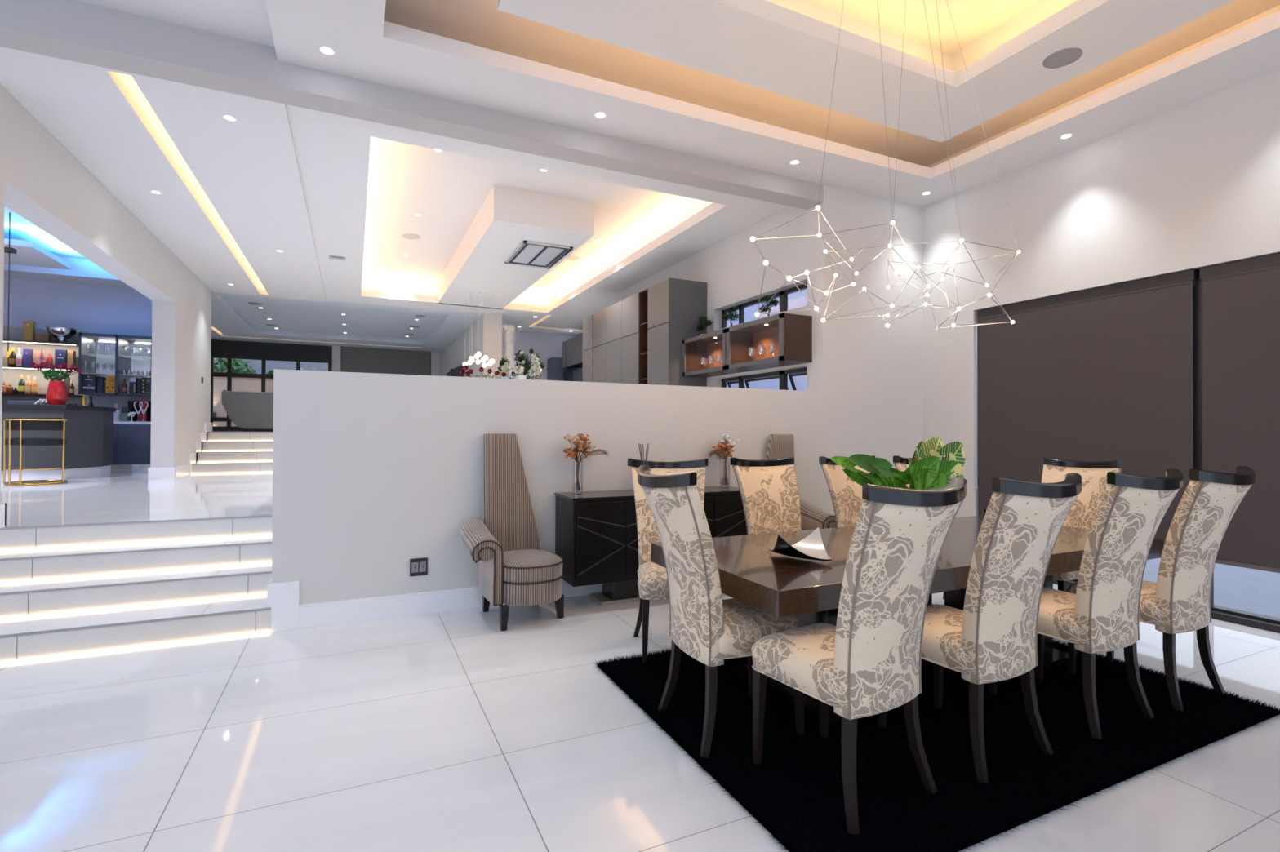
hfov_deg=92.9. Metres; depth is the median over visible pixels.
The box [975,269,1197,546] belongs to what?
roller blind
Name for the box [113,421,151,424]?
countertop
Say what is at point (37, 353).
carton
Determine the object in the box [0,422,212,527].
baseboard
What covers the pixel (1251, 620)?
window frame
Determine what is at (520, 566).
seat cushion
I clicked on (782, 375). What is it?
window
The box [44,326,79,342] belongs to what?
bowl
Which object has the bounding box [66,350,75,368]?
carton
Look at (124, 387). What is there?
bottle
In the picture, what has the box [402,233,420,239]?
ceiling speaker
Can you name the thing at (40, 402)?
ornament
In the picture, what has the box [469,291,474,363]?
globe pendant
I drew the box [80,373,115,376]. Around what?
glass shelf
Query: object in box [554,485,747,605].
sideboard
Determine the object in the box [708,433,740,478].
dried flowers
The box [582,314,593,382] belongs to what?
tall cabinet
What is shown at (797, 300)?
sky
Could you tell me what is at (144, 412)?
glass trophy
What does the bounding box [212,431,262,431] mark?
floor
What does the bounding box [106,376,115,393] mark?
carton
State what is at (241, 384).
wall
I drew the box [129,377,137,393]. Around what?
carton
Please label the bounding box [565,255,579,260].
ceiling speaker
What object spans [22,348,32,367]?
carton
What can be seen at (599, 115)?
recessed light
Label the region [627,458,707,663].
dining chair
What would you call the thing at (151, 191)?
recessed light
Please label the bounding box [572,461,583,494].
glass vase
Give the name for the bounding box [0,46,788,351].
ceiling
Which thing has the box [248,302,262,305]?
ceiling speaker
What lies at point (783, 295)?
window
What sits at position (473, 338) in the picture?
wall
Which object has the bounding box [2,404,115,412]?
countertop
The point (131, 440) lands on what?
base cabinet
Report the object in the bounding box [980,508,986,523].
dining chair
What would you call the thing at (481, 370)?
roses
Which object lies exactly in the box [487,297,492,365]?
globe pendant
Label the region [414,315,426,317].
ceiling speaker
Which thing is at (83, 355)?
glass shelf
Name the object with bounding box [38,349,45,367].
bottle
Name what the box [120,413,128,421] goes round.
carton
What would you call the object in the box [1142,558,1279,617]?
window
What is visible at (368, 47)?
ceiling
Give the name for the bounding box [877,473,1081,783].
dining chair
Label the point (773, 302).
bonsai
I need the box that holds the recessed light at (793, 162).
[789,160,799,164]
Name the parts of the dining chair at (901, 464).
backrest, rail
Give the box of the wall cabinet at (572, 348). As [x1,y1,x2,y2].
[562,333,583,368]
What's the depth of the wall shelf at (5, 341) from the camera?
9.84 m
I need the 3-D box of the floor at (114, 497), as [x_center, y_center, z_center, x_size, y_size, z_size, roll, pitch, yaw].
[-8.482,0.884,6.829,8.500,0.280,7.601,0,0,-25]
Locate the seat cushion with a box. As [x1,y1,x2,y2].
[503,549,562,582]
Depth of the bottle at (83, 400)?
8.96 m
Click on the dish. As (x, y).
(811, 548)
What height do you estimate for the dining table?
0.738 m
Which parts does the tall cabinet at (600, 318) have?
door, door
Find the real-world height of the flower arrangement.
1.080 m
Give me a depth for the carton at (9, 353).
9.74 m
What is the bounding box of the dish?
[769,527,831,560]
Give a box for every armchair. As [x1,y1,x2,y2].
[458,433,564,631]
[765,434,836,530]
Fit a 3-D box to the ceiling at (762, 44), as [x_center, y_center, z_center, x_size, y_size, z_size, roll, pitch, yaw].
[1.833,-2.768,3.020,4.190,0.120,4.070,0,0,-25]
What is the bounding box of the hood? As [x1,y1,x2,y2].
[504,240,573,269]
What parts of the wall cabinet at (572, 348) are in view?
door, door, door, door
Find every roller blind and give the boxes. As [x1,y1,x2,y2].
[211,339,330,362]
[341,346,430,375]
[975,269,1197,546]
[1199,253,1279,573]
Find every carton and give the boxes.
[2,356,8,366]
[6,350,14,357]
[22,320,35,341]
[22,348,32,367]
[34,351,40,366]
[35,333,51,342]
[54,349,67,368]
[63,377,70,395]
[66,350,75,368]
[82,374,98,392]
[97,377,105,392]
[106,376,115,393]
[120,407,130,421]
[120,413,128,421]
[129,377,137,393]
[137,377,142,393]
[141,377,145,394]
[144,377,151,394]
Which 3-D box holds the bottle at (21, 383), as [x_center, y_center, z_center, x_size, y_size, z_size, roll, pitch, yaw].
[-9.947,-0.670,9.785,0.086,0.310,0.086,0,0,-25]
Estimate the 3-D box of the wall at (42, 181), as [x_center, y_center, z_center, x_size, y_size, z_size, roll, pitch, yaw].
[-6.410,-0.999,7.734,0.272,3.520,7.451,0,0,-25]
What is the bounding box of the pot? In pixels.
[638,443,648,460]
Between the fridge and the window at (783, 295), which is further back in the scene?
the fridge
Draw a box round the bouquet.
[31,361,82,381]
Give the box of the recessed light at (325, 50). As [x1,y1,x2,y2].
[319,46,334,55]
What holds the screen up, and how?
on the countertop
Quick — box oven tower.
[563,367,582,382]
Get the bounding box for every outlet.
[411,562,418,573]
[419,561,426,572]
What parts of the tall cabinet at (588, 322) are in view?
door, door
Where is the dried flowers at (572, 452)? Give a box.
[563,432,609,483]
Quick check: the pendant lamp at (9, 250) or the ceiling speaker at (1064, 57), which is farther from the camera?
the pendant lamp at (9, 250)
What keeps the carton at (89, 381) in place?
in the display cabinet at (136, 360)
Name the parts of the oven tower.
oven door, oven door, oven door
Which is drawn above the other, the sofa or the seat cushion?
the sofa
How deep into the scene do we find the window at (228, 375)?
17.51 m
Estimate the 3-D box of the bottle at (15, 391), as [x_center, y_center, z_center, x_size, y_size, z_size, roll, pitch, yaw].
[-10.015,-0.566,9.752,0.060,0.100,0.060,0,0,-25]
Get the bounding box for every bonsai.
[695,315,712,335]
[721,306,741,328]
[759,294,779,318]
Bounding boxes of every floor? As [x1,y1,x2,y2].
[0,471,272,551]
[0,583,1279,851]
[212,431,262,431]
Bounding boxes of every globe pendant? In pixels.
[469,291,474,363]
[474,296,479,359]
[475,292,481,356]
[480,297,485,362]
[481,301,486,368]
[483,293,488,360]
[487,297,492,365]
[489,293,494,364]
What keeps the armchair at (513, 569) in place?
on the floor at (452, 731)
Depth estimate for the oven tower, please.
14.89 m
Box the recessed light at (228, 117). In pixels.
[222,115,236,121]
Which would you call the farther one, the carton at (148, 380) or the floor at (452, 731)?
the carton at (148, 380)
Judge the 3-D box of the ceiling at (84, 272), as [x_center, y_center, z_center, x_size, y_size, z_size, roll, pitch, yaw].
[-9.387,-2.604,6.302,6.360,0.360,7.415,0,0,-25]
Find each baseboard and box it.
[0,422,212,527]
[266,577,638,632]
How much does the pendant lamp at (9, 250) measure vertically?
1.750 m
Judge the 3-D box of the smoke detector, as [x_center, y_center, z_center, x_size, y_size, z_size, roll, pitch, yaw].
[-4.497,-2.493,9.037,0.220,0.035,0.102,0,0,-25]
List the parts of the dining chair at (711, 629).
rail, leg, backrest, leg, leg, seat, leg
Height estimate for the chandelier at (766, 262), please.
2.682 m
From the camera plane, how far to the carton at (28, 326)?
9.77 m
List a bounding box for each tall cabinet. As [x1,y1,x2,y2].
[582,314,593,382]
[592,307,608,382]
[606,300,622,383]
[621,292,639,383]
[647,278,706,386]
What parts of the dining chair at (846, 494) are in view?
backrest, rail, leg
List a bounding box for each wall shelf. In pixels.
[2,365,78,371]
[2,393,81,397]
[3,339,79,346]
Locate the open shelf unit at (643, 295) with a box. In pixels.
[638,288,648,384]
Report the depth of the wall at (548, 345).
15.88 m
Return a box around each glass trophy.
[133,401,142,422]
[138,401,148,420]
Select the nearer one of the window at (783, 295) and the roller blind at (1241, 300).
the roller blind at (1241, 300)
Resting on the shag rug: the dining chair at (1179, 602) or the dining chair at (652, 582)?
the dining chair at (1179, 602)
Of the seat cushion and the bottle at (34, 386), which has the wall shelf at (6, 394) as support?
the bottle at (34, 386)
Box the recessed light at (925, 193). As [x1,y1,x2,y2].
[921,191,931,195]
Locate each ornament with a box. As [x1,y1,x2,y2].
[34,399,47,404]
[127,412,136,421]
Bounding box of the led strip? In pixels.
[118,73,265,289]
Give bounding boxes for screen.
[128,400,151,422]
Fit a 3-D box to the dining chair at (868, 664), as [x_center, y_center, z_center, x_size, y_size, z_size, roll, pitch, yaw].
[0.841,0.806,2.380,0.572,1.223,0.728,1,-1,-32]
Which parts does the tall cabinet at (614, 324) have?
door, door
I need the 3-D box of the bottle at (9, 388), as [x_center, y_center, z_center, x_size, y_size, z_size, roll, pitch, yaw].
[-10.078,-0.602,9.722,0.080,0.170,0.080,0,0,-25]
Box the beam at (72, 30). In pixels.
[0,0,823,209]
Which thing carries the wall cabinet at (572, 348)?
attached to the wall at (548, 345)
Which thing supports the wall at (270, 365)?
on the floor
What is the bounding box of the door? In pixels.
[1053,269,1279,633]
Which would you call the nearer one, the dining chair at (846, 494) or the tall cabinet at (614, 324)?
the dining chair at (846, 494)
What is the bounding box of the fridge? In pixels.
[546,357,577,381]
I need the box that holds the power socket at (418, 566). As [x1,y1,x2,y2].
[409,557,427,576]
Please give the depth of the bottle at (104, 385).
10.23 m
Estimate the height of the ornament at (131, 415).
0.162 m
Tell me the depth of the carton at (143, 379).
10.43 m
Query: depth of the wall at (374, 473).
5.11 m
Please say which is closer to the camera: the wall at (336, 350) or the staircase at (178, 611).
the staircase at (178, 611)
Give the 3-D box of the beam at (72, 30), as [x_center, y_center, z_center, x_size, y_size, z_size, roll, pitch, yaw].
[-4.206,-2.791,3.632,13.450,0.780,0.250,0,0,-25]
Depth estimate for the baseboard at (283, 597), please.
4.48 m
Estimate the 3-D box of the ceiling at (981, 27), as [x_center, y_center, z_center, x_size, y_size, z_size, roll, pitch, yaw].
[2.264,-2.982,1.605,6.420,0.610,8.940,0,0,-25]
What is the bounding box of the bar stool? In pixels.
[3,417,67,485]
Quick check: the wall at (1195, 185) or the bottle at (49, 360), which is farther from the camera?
the bottle at (49, 360)
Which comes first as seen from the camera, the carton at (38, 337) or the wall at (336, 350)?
the carton at (38, 337)
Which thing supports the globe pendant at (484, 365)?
hanging from the ceiling at (311, 186)
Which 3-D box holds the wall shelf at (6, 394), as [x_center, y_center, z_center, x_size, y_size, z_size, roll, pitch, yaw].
[-10.010,-0.505,9.787,1.540,0.020,0.340,0,0,-25]
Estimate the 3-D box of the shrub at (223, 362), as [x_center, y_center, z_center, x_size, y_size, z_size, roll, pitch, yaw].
[-14.434,-1.171,21.488,1.833,2.768,1.747,0,0,-25]
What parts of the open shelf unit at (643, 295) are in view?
shelf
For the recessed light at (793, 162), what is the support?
in the ceiling at (368, 47)
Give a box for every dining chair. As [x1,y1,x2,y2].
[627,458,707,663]
[637,465,804,758]
[730,456,801,534]
[751,477,966,835]
[818,455,932,605]
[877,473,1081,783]
[893,455,944,599]
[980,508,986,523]
[988,469,1182,739]
[1041,457,1125,591]
[1066,466,1255,711]
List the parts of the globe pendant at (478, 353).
globe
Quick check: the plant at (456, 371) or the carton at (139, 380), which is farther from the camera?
the plant at (456, 371)
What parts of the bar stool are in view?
leg, leg, leg, backrest, rail, seat, leg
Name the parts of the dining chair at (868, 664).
leg, seat, leg, leg, backrest, rail, leg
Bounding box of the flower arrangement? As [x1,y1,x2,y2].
[495,324,546,379]
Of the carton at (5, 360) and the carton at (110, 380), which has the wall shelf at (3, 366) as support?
the carton at (5, 360)
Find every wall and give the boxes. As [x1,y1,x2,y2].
[0,84,211,503]
[3,278,151,416]
[213,358,328,374]
[213,377,273,426]
[271,185,922,604]
[331,346,439,376]
[440,312,502,378]
[502,329,578,380]
[613,206,807,387]
[922,68,1279,517]
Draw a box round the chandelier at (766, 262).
[751,0,1020,329]
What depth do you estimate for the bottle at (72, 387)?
10.03 m
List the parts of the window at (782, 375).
opening sash, opening sash, opening sash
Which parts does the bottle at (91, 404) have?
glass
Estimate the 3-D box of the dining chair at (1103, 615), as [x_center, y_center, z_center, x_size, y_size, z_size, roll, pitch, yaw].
[2.203,0.818,3.027,0.572,1.223,0.728,0,-1,-27]
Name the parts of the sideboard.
door, plate, door, door, door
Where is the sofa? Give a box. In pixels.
[221,389,273,431]
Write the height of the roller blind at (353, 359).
2.540 m
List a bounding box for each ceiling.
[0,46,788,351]
[4,206,133,288]
[75,0,1279,207]
[384,0,1279,168]
[497,0,1234,142]
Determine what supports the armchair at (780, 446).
on the floor at (452, 731)
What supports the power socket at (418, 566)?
attached to the wall at (374, 473)
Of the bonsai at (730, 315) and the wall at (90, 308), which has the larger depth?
the wall at (90, 308)
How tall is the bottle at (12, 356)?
0.310 m
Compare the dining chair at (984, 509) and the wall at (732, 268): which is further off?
the wall at (732, 268)
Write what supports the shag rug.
on the floor at (452, 731)
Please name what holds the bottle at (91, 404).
on the countertop
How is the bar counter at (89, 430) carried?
on the floor at (114, 497)
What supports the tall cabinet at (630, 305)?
on the floor at (212, 431)
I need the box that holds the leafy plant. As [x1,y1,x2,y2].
[830,437,964,489]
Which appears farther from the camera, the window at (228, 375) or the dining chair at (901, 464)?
the window at (228, 375)
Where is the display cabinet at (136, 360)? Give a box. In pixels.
[78,333,151,396]
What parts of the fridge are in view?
door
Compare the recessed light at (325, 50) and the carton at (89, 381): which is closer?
the recessed light at (325, 50)
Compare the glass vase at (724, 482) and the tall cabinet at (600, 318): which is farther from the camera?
the tall cabinet at (600, 318)
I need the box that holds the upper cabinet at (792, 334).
[682,313,812,377]
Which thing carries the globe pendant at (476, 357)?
hanging from the ceiling at (311, 186)
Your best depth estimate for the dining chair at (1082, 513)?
4.54 m
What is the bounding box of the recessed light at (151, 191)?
[150,190,161,194]
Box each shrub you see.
[213,358,255,373]
[266,369,273,374]
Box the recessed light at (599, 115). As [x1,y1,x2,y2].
[594,111,606,118]
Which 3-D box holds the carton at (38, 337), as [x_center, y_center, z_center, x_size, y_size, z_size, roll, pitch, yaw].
[-9.717,-1.423,9.908,0.160,0.130,0.120,0,0,-25]
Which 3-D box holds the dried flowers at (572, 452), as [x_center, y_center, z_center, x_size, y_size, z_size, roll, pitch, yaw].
[-0.434,0.291,5.008,0.416,0.474,0.165,0,0,-19]
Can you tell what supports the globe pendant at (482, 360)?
hanging from the ceiling at (311, 186)
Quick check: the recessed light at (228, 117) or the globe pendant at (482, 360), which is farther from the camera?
the globe pendant at (482, 360)
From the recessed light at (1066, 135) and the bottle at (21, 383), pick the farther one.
the bottle at (21, 383)
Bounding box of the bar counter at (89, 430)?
[0,404,115,481]
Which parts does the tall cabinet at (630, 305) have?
door, door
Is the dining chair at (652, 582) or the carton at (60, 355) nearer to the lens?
the dining chair at (652, 582)
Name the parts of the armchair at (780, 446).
backrest, rolled arm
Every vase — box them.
[45,380,67,404]
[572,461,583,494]
[719,459,730,488]
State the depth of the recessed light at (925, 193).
6.59 m
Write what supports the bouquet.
in the vase at (56, 393)
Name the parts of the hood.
glass panel, glass panel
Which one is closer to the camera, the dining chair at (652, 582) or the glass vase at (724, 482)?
the dining chair at (652, 582)
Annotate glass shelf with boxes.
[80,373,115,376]
[82,354,115,357]
[119,355,151,359]
[119,374,151,377]
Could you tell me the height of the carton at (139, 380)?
0.270 m
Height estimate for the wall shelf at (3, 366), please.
0.032 m
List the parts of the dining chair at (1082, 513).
leg, seat, backrest, rail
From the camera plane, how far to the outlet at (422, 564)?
4.66 m
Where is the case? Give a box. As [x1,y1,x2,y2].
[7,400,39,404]
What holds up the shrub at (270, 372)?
on the floor
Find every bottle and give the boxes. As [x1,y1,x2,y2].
[2,382,7,393]
[6,382,13,393]
[8,347,16,366]
[13,387,17,393]
[15,347,22,366]
[17,374,25,393]
[24,375,31,394]
[31,377,38,394]
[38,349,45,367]
[45,350,53,368]
[69,380,74,395]
[80,394,85,405]
[88,395,93,406]
[103,380,106,392]
[121,378,127,393]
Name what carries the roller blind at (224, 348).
attached to the window at (228, 375)
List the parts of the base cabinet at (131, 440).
door, door, door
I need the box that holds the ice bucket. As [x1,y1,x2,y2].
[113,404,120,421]
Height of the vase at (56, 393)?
0.350 m
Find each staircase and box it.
[0,515,272,664]
[191,431,273,474]
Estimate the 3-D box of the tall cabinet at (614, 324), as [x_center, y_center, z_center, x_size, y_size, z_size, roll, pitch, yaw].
[-0.153,-0.932,10.056,0.605,2.120,0.630,0,0,-25]
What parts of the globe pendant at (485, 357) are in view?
globe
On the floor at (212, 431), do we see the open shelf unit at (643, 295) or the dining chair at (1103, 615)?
the open shelf unit at (643, 295)
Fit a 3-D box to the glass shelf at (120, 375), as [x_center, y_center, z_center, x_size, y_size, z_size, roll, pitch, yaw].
[-8.622,-0.862,10.438,0.440,0.008,0.310,0,-1,-25]
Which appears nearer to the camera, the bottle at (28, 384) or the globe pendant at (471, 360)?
the bottle at (28, 384)
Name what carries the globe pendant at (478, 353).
hanging from the ceiling at (311, 186)
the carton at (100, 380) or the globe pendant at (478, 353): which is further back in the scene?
the globe pendant at (478, 353)
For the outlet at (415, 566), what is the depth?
4.63 m
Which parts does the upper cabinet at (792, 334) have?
door, panel, door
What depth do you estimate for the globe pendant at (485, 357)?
11.33 m
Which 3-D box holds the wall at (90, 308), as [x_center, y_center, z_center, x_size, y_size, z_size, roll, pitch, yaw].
[-10.966,-1.056,9.621,6.360,3.620,0.150,0,0,-25]
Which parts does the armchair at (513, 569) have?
rolled arm, leg, leg, backrest, seat, leg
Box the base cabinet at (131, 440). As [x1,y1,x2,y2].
[110,421,151,472]
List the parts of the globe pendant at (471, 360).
globe, cord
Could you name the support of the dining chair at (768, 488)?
on the floor at (452, 731)
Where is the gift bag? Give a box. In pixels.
[139,400,146,422]
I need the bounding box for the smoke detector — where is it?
[328,255,345,261]
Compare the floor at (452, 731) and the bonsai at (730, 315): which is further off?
the bonsai at (730, 315)
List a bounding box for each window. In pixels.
[210,346,332,431]
[721,283,807,328]
[721,367,807,390]
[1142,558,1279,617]
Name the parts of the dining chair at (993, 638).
leg, leg, seat, leg, backrest, leg, rail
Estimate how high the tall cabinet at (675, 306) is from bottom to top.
2.120 m
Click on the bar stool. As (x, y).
(12, 424)
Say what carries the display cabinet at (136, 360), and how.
attached to the wall at (90, 308)
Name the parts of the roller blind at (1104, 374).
pull chain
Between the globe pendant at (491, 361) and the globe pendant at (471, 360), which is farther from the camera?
the globe pendant at (491, 361)
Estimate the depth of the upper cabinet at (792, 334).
7.29 m
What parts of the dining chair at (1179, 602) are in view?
leg, leg, seat, leg, backrest, leg, rail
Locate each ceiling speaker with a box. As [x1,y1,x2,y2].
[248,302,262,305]
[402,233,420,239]
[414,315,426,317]
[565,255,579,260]
[1042,48,1082,68]
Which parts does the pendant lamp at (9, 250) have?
cord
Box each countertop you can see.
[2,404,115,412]
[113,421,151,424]
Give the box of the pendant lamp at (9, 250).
[4,212,16,351]
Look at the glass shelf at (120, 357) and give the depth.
10.46 m
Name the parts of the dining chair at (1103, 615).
leg, leg, seat, leg, backrest, leg, rail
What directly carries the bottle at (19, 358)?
on the wall shelf at (3, 366)
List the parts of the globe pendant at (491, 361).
globe, cord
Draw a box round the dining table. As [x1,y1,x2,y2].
[651,515,1163,724]
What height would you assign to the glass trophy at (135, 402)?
0.338 m
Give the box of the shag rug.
[591,604,1279,851]
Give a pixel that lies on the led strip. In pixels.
(128, 80)
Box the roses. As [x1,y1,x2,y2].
[460,364,506,378]
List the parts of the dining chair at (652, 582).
leg, leg, seat, rail, backrest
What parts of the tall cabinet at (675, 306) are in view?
door, door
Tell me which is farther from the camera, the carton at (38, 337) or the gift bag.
the gift bag
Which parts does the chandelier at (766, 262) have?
rod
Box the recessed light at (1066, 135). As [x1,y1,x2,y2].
[1059,133,1072,138]
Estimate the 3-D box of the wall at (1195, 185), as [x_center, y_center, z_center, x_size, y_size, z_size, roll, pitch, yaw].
[5.185,-0.791,3.109,0.180,4.500,9.190,0,0,-25]
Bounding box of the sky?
[726,288,807,391]
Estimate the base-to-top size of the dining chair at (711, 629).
1.223 m

